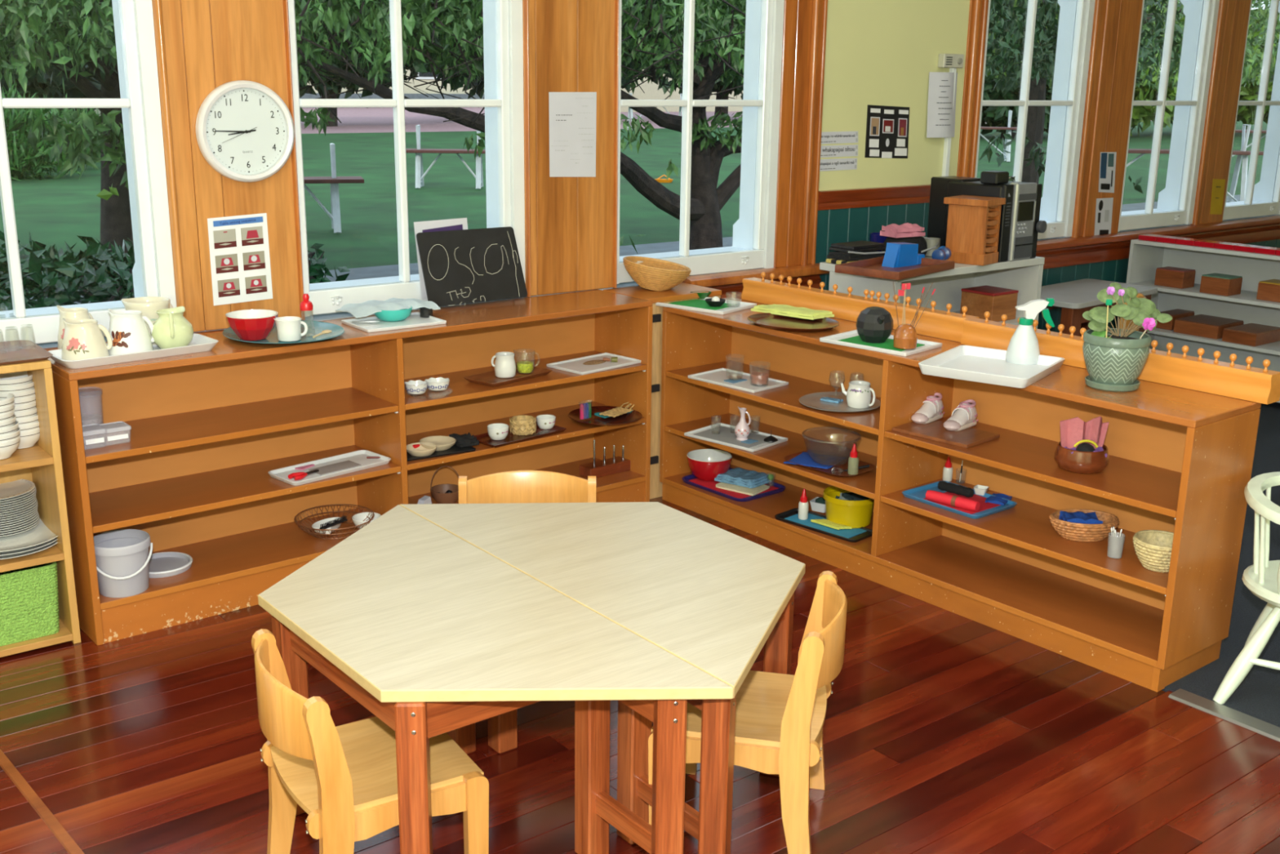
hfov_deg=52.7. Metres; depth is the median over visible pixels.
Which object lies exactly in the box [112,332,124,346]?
print
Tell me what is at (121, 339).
print
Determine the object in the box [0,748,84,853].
trim
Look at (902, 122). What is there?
print
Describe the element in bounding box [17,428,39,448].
bowl
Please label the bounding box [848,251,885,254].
string
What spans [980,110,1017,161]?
bench
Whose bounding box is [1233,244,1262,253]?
block
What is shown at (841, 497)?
cloth
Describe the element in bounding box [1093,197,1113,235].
page
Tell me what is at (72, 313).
jug
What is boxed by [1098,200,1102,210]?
picture
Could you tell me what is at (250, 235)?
picture
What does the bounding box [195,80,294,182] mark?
wall clock
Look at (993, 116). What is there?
tree
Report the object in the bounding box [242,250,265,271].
picture
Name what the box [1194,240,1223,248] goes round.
block
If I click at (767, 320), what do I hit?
tray
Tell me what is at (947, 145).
duct
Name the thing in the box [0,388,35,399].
bowl
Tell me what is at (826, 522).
cloth
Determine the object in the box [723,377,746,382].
cloth
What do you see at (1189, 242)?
block
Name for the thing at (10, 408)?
bowl
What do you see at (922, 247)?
bag
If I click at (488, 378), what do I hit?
tray
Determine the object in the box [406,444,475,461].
tray
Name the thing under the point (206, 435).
shelf unit
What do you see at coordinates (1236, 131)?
bench
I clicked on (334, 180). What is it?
bench
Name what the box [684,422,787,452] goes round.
tray
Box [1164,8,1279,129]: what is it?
tree
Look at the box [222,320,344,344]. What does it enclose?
plate
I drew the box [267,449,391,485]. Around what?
tray
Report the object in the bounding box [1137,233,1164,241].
block
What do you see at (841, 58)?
wall
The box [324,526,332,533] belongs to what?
cup
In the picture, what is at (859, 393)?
teapot
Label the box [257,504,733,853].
table
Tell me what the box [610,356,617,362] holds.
cup
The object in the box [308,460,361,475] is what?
sheet
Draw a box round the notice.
[926,71,957,137]
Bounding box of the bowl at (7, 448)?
[0,435,20,459]
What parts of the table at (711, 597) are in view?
leg, leg, leg, leg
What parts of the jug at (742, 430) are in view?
handle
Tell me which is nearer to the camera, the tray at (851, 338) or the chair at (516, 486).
the chair at (516, 486)
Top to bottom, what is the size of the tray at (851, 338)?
0.012 m
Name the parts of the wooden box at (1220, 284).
lid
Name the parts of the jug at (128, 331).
handle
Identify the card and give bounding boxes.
[1209,178,1225,214]
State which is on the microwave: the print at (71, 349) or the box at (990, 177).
the box at (990, 177)
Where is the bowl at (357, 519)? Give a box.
[351,511,381,528]
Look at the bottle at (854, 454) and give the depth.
4.24 m
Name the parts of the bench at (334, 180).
leg, leg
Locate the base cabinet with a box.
[603,282,721,498]
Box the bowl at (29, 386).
[0,382,34,393]
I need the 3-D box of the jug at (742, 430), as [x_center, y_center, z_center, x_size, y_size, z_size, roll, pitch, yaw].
[0.369,-0.014,4.646,0.058,0.122,0.058,-11,19,-37]
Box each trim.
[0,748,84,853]
[1168,688,1279,742]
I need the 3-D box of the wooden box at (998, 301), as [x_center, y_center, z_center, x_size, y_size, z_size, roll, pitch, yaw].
[1.522,-0.537,5.635,0.174,0.126,0.174,-11,19,-37]
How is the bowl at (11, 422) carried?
on the bowl at (8, 430)
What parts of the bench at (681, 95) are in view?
leg, leg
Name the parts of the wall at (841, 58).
sill, sill, chair rail, sill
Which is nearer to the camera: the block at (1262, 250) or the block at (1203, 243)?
the block at (1262, 250)
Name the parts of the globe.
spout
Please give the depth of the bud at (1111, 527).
3.56 m
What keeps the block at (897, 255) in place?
on the tray at (873, 267)
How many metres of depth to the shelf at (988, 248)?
5.33 m
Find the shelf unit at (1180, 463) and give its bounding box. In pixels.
[659,297,1261,692]
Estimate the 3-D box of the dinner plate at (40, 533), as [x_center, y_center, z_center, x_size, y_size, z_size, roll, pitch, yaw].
[-1.761,0.302,3.588,0.304,0.014,0.304,-11,19,-37]
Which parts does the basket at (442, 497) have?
hoop handle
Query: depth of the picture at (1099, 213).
6.82 m
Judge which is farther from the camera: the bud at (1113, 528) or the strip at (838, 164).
the strip at (838, 164)
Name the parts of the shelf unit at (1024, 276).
panel, panel, panel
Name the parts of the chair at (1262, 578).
leg, leg, seat, turned post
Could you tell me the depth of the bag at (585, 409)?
4.68 m
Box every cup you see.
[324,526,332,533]
[404,379,427,394]
[424,377,449,391]
[487,422,508,439]
[536,414,555,429]
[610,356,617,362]
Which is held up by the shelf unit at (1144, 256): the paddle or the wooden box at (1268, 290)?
the wooden box at (1268, 290)
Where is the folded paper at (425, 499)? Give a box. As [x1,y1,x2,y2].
[417,495,431,503]
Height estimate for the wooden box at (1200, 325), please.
0.071 m
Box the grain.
[582,360,605,364]
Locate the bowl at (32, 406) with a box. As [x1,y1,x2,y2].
[14,401,35,412]
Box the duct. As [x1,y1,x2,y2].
[942,67,956,176]
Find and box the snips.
[288,469,319,480]
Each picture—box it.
[213,228,236,248]
[214,253,238,273]
[217,278,239,297]
[240,226,263,245]
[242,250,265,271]
[244,275,266,293]
[1097,212,1101,222]
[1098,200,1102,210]
[1099,230,1108,235]
[1100,152,1107,178]
[1100,183,1110,190]
[1104,209,1109,222]
[1107,153,1114,166]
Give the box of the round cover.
[149,551,192,577]
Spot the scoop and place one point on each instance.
(615, 359)
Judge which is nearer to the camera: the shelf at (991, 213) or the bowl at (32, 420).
the bowl at (32, 420)
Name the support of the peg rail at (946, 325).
on the shelf unit at (1180, 463)
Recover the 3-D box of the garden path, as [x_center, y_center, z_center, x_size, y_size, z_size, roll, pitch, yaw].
[26.058,-6.918,34.426,160.000,0.070,0.900,-11,19,-37]
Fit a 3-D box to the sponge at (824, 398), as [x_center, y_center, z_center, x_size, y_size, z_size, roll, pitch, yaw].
[0.648,-0.093,4.366,0.069,0.009,0.039,11,18,32]
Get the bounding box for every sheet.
[207,213,272,305]
[294,463,315,470]
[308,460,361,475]
[413,217,467,298]
[548,92,596,177]
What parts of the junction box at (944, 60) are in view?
dial knob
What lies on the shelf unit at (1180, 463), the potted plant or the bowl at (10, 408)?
the potted plant
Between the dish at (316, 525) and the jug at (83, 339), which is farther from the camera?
the dish at (316, 525)
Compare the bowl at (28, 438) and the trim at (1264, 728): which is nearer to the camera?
the trim at (1264, 728)
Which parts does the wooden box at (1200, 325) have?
lid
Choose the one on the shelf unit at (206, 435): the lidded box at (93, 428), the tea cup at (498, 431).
the lidded box at (93, 428)
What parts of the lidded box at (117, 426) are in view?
lid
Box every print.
[66,337,87,351]
[67,346,88,354]
[111,330,130,347]
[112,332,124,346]
[869,116,879,136]
[882,119,893,133]
[897,118,907,137]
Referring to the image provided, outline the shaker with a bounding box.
[299,293,313,311]
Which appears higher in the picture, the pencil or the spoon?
the spoon
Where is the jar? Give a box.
[419,306,432,317]
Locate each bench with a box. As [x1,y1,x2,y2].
[303,142,364,233]
[405,124,485,189]
[626,93,682,129]
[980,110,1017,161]
[1126,124,1263,202]
[1231,129,1266,157]
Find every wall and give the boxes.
[36,0,1279,351]
[620,69,743,111]
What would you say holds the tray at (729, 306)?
on the shelf unit at (1180, 463)
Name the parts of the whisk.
black handle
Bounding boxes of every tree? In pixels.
[0,0,306,263]
[1,82,101,181]
[2,13,101,151]
[64,0,746,253]
[298,4,451,126]
[421,3,648,99]
[644,0,743,119]
[722,0,1279,193]
[979,3,1057,138]
[1129,1,1184,137]
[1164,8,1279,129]
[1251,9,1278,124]
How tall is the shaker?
0.128 m
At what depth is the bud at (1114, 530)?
3.55 m
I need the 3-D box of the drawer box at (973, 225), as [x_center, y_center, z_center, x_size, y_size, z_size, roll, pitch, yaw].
[1.378,-0.815,5.351,0.194,0.266,0.172,13,19,38]
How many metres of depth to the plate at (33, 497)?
3.57 m
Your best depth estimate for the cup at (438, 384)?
4.25 m
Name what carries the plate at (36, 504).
on the plate at (36, 507)
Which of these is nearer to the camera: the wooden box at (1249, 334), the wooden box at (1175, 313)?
the wooden box at (1249, 334)
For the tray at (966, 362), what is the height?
0.030 m
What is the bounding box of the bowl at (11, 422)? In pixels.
[0,414,16,428]
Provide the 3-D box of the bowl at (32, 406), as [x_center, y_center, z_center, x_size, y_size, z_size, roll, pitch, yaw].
[-1.716,-0.045,3.546,0.122,0.053,0.121,-4,16,-18]
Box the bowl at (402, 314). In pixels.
[374,306,412,321]
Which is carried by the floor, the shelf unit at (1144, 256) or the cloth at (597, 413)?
the shelf unit at (1144, 256)
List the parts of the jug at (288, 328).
handle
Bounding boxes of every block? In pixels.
[579,439,630,477]
[881,242,924,267]
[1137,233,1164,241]
[1156,235,1184,244]
[1175,237,1202,245]
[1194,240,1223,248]
[1213,241,1241,250]
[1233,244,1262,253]
[1253,246,1279,254]
[1275,249,1279,255]
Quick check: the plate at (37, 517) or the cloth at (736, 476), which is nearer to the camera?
the plate at (37, 517)
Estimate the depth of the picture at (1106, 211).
6.85 m
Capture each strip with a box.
[819,158,857,171]
[820,144,857,157]
[821,131,857,144]
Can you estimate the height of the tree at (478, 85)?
7.834 m
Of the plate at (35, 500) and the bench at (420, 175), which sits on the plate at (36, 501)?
the plate at (35, 500)
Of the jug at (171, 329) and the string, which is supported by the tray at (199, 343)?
the jug at (171, 329)
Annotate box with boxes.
[82,423,106,444]
[97,421,131,440]
[937,53,964,67]
[943,195,1005,266]
[960,285,1018,321]
[980,170,1008,184]
[1154,266,1195,288]
[1155,308,1194,330]
[1173,314,1244,339]
[1199,272,1242,296]
[1222,323,1279,346]
[1256,279,1279,302]
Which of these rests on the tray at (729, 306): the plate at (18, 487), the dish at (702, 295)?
the dish at (702, 295)
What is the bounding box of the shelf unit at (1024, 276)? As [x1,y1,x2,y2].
[819,255,1044,342]
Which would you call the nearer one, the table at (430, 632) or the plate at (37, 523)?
the table at (430, 632)
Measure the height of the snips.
0.016 m
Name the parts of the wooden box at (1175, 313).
lid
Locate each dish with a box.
[311,516,342,533]
[406,435,456,456]
[568,405,642,425]
[690,291,711,298]
[705,297,725,306]
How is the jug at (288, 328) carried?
on the plate at (314, 327)
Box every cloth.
[335,297,440,318]
[448,432,479,447]
[594,410,632,417]
[714,467,771,488]
[715,482,769,495]
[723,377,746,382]
[740,439,758,444]
[751,303,834,319]
[783,452,846,468]
[810,518,851,529]
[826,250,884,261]
[838,492,848,500]
[841,492,871,500]
[985,493,1012,505]
[1058,511,1102,524]
[1059,416,1109,448]
[1064,446,1106,457]
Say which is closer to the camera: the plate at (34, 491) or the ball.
the plate at (34, 491)
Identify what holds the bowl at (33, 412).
on the bowl at (32, 420)
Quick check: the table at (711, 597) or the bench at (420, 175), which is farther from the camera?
the bench at (420, 175)
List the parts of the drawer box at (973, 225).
panel, panel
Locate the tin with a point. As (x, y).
(930, 242)
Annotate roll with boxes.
[925,489,979,511]
[937,480,973,497]
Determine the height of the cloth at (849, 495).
0.016 m
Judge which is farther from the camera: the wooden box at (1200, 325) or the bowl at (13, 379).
the wooden box at (1200, 325)
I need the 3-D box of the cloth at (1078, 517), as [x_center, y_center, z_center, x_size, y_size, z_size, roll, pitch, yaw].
[1.264,0.266,3.700,0.106,0.035,0.076,2,15,6]
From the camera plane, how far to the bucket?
3.63 m
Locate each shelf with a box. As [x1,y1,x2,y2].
[0,359,80,657]
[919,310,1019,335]
[985,245,995,252]
[986,228,997,235]
[986,236,996,244]
[987,219,998,226]
[988,210,999,217]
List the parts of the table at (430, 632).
leg, leg, leg, leg, leg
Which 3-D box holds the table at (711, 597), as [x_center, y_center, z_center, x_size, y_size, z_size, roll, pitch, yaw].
[-0.010,0.530,3.027,0.549,0.498,1.271,-11,19,-37]
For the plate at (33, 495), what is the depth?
3.57 m
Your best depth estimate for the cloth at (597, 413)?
4.72 m
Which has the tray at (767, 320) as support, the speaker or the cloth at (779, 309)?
the cloth at (779, 309)
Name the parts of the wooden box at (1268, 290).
lid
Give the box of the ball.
[711,296,719,301]
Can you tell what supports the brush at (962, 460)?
in the glass
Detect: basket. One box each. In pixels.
[0,561,59,646]
[293,503,374,539]
[430,465,458,503]
[509,414,536,435]
[622,256,691,290]
[1048,508,1119,542]
[1133,529,1173,572]
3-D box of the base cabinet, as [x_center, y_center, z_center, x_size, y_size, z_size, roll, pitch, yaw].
[0.082,-0.147,5.016,0.372,0.776,0.266,-11,19,-37]
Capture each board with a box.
[864,105,909,158]
[892,420,999,448]
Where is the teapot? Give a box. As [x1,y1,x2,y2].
[840,380,875,408]
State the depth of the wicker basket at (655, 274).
4.85 m
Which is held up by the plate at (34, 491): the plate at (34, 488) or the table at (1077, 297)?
the plate at (34, 488)
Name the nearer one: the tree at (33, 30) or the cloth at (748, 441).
the cloth at (748, 441)
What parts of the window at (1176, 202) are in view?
outside sill, rail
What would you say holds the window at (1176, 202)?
in the wall at (841, 58)
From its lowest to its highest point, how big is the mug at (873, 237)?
0.086 m
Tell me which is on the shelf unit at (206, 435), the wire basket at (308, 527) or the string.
the wire basket at (308, 527)
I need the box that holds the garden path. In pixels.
[12,195,1240,310]
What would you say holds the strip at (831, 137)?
attached to the wall at (841, 58)
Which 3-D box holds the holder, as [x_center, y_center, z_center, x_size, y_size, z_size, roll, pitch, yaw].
[0.843,-0.347,4.002,0.105,0.206,0.089,-11,19,-37]
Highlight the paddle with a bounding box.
[599,401,634,417]
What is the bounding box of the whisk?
[831,464,869,474]
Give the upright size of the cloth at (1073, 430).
0.126 m
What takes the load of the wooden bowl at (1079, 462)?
on the shelf unit at (1180, 463)
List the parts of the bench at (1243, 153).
leg, leg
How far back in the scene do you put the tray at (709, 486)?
4.76 m
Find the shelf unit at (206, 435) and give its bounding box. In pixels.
[47,288,653,645]
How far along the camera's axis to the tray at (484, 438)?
4.45 m
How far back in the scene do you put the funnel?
4.64 m
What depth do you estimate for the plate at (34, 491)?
3.57 m
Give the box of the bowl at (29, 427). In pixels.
[18,421,39,431]
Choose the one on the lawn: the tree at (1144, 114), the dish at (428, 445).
the tree at (1144, 114)
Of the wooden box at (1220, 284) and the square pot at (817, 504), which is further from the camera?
the wooden box at (1220, 284)
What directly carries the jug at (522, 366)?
on the tray at (488, 378)
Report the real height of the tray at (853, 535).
0.010 m
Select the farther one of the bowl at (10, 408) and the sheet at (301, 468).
the sheet at (301, 468)
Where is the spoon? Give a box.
[312,329,331,337]
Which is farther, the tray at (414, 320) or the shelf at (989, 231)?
the shelf at (989, 231)
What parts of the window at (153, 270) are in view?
outside sill, rail, frame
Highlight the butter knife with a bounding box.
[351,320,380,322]
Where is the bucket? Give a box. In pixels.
[93,528,152,597]
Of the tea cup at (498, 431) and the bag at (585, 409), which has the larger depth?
the bag at (585, 409)
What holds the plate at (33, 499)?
on the plate at (35, 500)
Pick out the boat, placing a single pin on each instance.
(660, 180)
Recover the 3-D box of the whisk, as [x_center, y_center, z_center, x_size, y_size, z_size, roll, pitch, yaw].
[0.698,0.142,4.282,0.131,0.030,0.027,-2,15,-12]
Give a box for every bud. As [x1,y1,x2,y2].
[1111,527,1113,554]
[1112,526,1115,553]
[1114,529,1115,554]
[1115,528,1122,554]
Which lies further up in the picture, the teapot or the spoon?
the spoon
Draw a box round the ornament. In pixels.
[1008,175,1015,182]
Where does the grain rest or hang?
in the tray at (575, 366)
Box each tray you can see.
[0,339,53,364]
[48,333,218,368]
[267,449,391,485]
[341,311,446,332]
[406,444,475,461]
[463,364,552,386]
[474,422,566,448]
[546,352,640,374]
[655,297,756,315]
[681,467,785,502]
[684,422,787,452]
[687,368,788,392]
[747,312,839,331]
[774,507,872,542]
[784,449,875,476]
[799,391,880,411]
[819,329,942,356]
[834,256,955,279]
[902,480,1017,519]
[918,345,1064,387]
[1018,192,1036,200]
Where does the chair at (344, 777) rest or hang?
on the floor
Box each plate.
[0,479,35,499]
[0,485,35,502]
[0,488,36,504]
[0,491,36,506]
[0,493,35,508]
[0,496,35,511]
[0,497,36,513]
[0,499,37,515]
[0,502,38,518]
[0,505,38,520]
[0,507,37,523]
[0,509,37,524]
[0,511,37,527]
[0,511,38,529]
[0,514,39,532]
[0,517,57,551]
[0,518,39,534]
[0,520,39,536]
[0,537,57,555]
[0,541,57,559]
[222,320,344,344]
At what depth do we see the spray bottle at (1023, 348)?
3.81 m
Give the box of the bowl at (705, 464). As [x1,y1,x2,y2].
[686,448,732,480]
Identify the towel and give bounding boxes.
[880,222,925,238]
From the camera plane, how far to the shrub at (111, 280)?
5.17 m
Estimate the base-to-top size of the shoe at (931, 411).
0.080 m
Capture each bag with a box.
[578,400,592,419]
[881,235,939,255]
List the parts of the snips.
red handle, red handle, blade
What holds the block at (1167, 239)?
on the shelf unit at (1144, 256)
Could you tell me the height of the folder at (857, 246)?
0.026 m
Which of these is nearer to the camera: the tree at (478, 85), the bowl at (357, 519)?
the bowl at (357, 519)
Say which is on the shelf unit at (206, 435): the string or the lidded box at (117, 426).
the lidded box at (117, 426)
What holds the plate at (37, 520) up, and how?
on the plate at (37, 523)
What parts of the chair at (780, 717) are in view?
leg, leg, rail, seat, leg, leg, backrest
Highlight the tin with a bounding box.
[924,237,940,256]
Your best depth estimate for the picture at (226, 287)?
4.00 m
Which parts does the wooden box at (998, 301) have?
red lid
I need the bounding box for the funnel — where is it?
[763,430,777,442]
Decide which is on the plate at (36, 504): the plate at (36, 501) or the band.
the plate at (36, 501)
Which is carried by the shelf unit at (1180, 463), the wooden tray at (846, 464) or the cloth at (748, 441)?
the wooden tray at (846, 464)
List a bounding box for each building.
[299,68,484,107]
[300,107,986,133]
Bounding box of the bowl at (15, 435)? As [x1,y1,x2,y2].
[0,426,20,442]
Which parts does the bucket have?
handle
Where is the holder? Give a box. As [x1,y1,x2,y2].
[893,281,935,349]
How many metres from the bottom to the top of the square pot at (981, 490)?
0.022 m
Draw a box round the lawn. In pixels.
[0,120,1267,297]
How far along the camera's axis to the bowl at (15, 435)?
3.43 m
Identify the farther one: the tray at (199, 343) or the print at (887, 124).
the print at (887, 124)
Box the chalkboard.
[416,226,527,306]
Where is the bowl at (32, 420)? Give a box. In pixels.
[15,415,38,425]
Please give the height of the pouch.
0.042 m
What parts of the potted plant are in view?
stem, stem, flower stem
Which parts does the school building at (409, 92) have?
pane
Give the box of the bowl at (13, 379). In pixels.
[0,370,32,386]
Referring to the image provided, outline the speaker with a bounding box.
[926,176,980,246]
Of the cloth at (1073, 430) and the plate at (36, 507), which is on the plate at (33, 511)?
the plate at (36, 507)
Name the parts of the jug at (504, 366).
handle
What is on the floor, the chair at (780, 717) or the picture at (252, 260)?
the chair at (780, 717)
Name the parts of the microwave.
panel, tape door, panel, display trim, panel, volume knob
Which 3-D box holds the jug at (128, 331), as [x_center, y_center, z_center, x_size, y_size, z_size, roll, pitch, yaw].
[-1.442,-0.272,3.639,0.122,0.124,0.122,8,17,26]
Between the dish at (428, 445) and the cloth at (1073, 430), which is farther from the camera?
the dish at (428, 445)
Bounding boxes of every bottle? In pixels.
[797,488,808,519]
[847,443,858,471]
[942,456,952,481]
[1005,297,1054,364]
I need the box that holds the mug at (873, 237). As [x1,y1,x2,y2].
[869,232,888,254]
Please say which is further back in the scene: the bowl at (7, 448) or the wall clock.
the wall clock
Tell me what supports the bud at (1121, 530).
in the glass cup
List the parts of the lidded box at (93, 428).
lid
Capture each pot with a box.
[809,497,826,512]
[973,484,989,495]
[1083,328,1151,385]
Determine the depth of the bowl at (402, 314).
4.14 m
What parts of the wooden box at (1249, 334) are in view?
lid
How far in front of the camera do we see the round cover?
3.87 m
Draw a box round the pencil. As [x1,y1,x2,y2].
[366,456,380,457]
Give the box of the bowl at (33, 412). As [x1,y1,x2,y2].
[14,408,37,418]
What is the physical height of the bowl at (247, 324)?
0.075 m
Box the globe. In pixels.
[856,306,893,342]
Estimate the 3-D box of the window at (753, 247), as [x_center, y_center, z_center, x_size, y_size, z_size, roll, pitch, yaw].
[0.183,-1.561,5.016,0.878,1.930,0.209,-11,19,-37]
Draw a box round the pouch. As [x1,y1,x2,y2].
[1075,442,1094,452]
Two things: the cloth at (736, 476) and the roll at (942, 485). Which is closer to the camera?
the roll at (942, 485)
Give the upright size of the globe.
0.109 m
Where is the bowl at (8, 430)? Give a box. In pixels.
[0,420,18,435]
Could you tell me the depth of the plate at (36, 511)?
3.58 m
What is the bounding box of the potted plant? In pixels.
[1082,282,1172,391]
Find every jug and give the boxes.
[56,305,93,349]
[61,317,112,360]
[106,309,154,355]
[120,296,173,345]
[150,306,194,349]
[273,316,307,341]
[491,351,515,377]
[513,350,535,373]
[734,406,751,440]
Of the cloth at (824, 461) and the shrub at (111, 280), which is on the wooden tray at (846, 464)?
the cloth at (824, 461)
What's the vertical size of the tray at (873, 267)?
0.030 m
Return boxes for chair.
[251,628,488,853]
[458,470,595,503]
[648,570,847,853]
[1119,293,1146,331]
[1212,471,1279,704]
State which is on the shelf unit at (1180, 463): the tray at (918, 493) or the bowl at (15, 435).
the tray at (918, 493)
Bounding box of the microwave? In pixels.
[943,181,1046,262]
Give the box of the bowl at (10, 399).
[0,392,14,408]
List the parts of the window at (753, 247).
outside sill, rail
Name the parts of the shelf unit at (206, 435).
panel, shelf, shelf, panel, shelf, shelf, panel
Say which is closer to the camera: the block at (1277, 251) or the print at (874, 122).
the print at (874, 122)
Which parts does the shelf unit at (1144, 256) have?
panel, shelf, shelf, panel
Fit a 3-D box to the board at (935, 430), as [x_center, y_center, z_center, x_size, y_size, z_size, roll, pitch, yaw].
[0.943,0.017,3.986,0.183,0.011,0.268,-13,21,-42]
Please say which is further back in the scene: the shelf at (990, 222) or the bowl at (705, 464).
the shelf at (990, 222)
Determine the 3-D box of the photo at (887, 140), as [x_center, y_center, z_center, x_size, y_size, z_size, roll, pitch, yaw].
[1.093,-1.256,5.704,0.024,0.035,0.001,-11,19,-37]
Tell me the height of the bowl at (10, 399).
0.053 m
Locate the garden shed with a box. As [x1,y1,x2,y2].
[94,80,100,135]
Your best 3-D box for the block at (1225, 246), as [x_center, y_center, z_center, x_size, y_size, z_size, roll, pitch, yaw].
[2.998,-0.921,6.578,0.100,0.026,0.104,-11,19,-37]
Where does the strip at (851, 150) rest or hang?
attached to the wall at (841, 58)
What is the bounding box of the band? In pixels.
[1073,439,1097,447]
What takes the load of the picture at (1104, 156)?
on the page at (1108, 159)
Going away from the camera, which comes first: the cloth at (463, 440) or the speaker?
the cloth at (463, 440)
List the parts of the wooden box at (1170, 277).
lid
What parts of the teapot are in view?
spout, handle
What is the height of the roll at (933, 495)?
0.035 m
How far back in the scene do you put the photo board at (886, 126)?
5.69 m
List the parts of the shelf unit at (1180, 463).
panel, shelf, shelf, panel, shelf, shelf, panel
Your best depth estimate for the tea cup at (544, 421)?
4.55 m
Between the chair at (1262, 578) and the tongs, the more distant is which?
the tongs
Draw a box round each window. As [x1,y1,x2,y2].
[0,0,176,343]
[288,0,524,316]
[617,0,784,284]
[974,0,1095,239]
[1117,0,1219,231]
[1222,0,1279,220]
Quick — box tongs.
[533,429,550,435]
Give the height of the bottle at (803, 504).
0.108 m
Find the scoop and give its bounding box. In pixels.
[602,356,617,362]
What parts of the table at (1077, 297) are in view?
leg, leg, leg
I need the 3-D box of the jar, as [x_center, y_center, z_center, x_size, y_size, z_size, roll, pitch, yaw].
[-0.704,-0.377,4.255,0.042,0.028,0.042,-11,19,-37]
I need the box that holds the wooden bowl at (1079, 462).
[1053,441,1109,473]
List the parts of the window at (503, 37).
outside sill, rail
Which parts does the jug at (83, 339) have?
handle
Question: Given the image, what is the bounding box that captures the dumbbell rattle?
[931,247,951,260]
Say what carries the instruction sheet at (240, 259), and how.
attached to the wall at (841, 58)
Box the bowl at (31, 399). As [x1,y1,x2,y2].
[0,395,35,405]
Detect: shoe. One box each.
[911,392,944,423]
[942,399,977,431]
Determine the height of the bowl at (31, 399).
0.053 m
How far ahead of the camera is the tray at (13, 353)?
3.49 m
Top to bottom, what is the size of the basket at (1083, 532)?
0.062 m
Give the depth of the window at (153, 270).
3.75 m
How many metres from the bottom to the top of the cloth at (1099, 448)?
0.018 m
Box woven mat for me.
[826,257,857,264]
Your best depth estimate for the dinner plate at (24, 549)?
3.51 m
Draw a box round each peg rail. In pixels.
[741,271,979,342]
[960,311,1279,404]
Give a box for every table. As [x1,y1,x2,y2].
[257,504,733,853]
[399,502,805,853]
[1040,279,1157,336]
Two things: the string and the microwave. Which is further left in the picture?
the string
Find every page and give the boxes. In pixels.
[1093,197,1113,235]
[1098,151,1116,192]
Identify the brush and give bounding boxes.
[319,515,346,528]
[959,460,963,481]
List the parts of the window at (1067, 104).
rail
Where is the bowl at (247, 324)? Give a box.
[225,309,278,340]
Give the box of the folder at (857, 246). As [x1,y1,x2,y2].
[829,240,885,252]
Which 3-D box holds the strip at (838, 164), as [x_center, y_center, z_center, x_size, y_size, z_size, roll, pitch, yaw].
[0.830,-1.122,5.529,0.293,0.050,0.002,-11,19,-37]
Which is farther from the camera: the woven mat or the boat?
the boat
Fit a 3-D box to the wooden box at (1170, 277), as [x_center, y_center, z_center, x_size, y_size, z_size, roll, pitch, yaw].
[2.848,-0.795,6.873,0.120,0.091,0.159,-11,19,-37]
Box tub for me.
[822,485,874,528]
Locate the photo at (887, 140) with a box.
[885,138,888,146]
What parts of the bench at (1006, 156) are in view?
leg, leg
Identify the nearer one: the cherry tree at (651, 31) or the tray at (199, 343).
the tray at (199, 343)
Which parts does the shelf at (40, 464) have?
panel, shelf, shelf, panel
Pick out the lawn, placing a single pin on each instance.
(65, 208)
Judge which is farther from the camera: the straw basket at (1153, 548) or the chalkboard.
the chalkboard
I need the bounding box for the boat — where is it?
[654,174,672,182]
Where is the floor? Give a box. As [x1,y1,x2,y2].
[0,401,1279,853]
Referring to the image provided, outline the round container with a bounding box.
[80,391,103,425]
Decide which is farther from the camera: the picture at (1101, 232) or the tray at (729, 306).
the picture at (1101, 232)
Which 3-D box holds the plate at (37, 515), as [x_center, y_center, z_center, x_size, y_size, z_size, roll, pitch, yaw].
[-1.803,0.259,3.629,0.207,0.008,0.207,-9,18,-33]
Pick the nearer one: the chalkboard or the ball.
the chalkboard
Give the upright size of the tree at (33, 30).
4.228 m
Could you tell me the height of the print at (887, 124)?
0.063 m
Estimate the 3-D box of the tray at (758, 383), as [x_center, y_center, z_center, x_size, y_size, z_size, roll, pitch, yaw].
[0.352,-0.169,4.649,0.194,0.010,0.316,-14,21,-43]
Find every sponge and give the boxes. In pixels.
[413,444,420,448]
[820,396,843,403]
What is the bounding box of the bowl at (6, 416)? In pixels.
[0,409,14,422]
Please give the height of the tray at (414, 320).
0.010 m
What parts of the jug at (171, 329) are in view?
handle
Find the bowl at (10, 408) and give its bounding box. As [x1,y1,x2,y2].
[0,401,14,414]
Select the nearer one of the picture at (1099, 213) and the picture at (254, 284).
the picture at (254, 284)
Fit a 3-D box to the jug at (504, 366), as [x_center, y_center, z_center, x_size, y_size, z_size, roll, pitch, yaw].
[-0.467,-0.215,4.461,0.077,0.078,0.075,-11,19,-37]
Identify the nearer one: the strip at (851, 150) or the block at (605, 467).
the block at (605, 467)
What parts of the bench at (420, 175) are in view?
leg, leg, leg, leg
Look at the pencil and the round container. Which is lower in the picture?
the pencil
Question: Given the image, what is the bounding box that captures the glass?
[765,472,775,485]
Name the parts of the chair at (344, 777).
leg, backrest, leg, seat, rail, leg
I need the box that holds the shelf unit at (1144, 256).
[1126,239,1279,402]
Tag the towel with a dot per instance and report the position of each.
(906, 229)
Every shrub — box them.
[0,231,134,311]
[307,243,351,284]
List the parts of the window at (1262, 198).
outside sill, rail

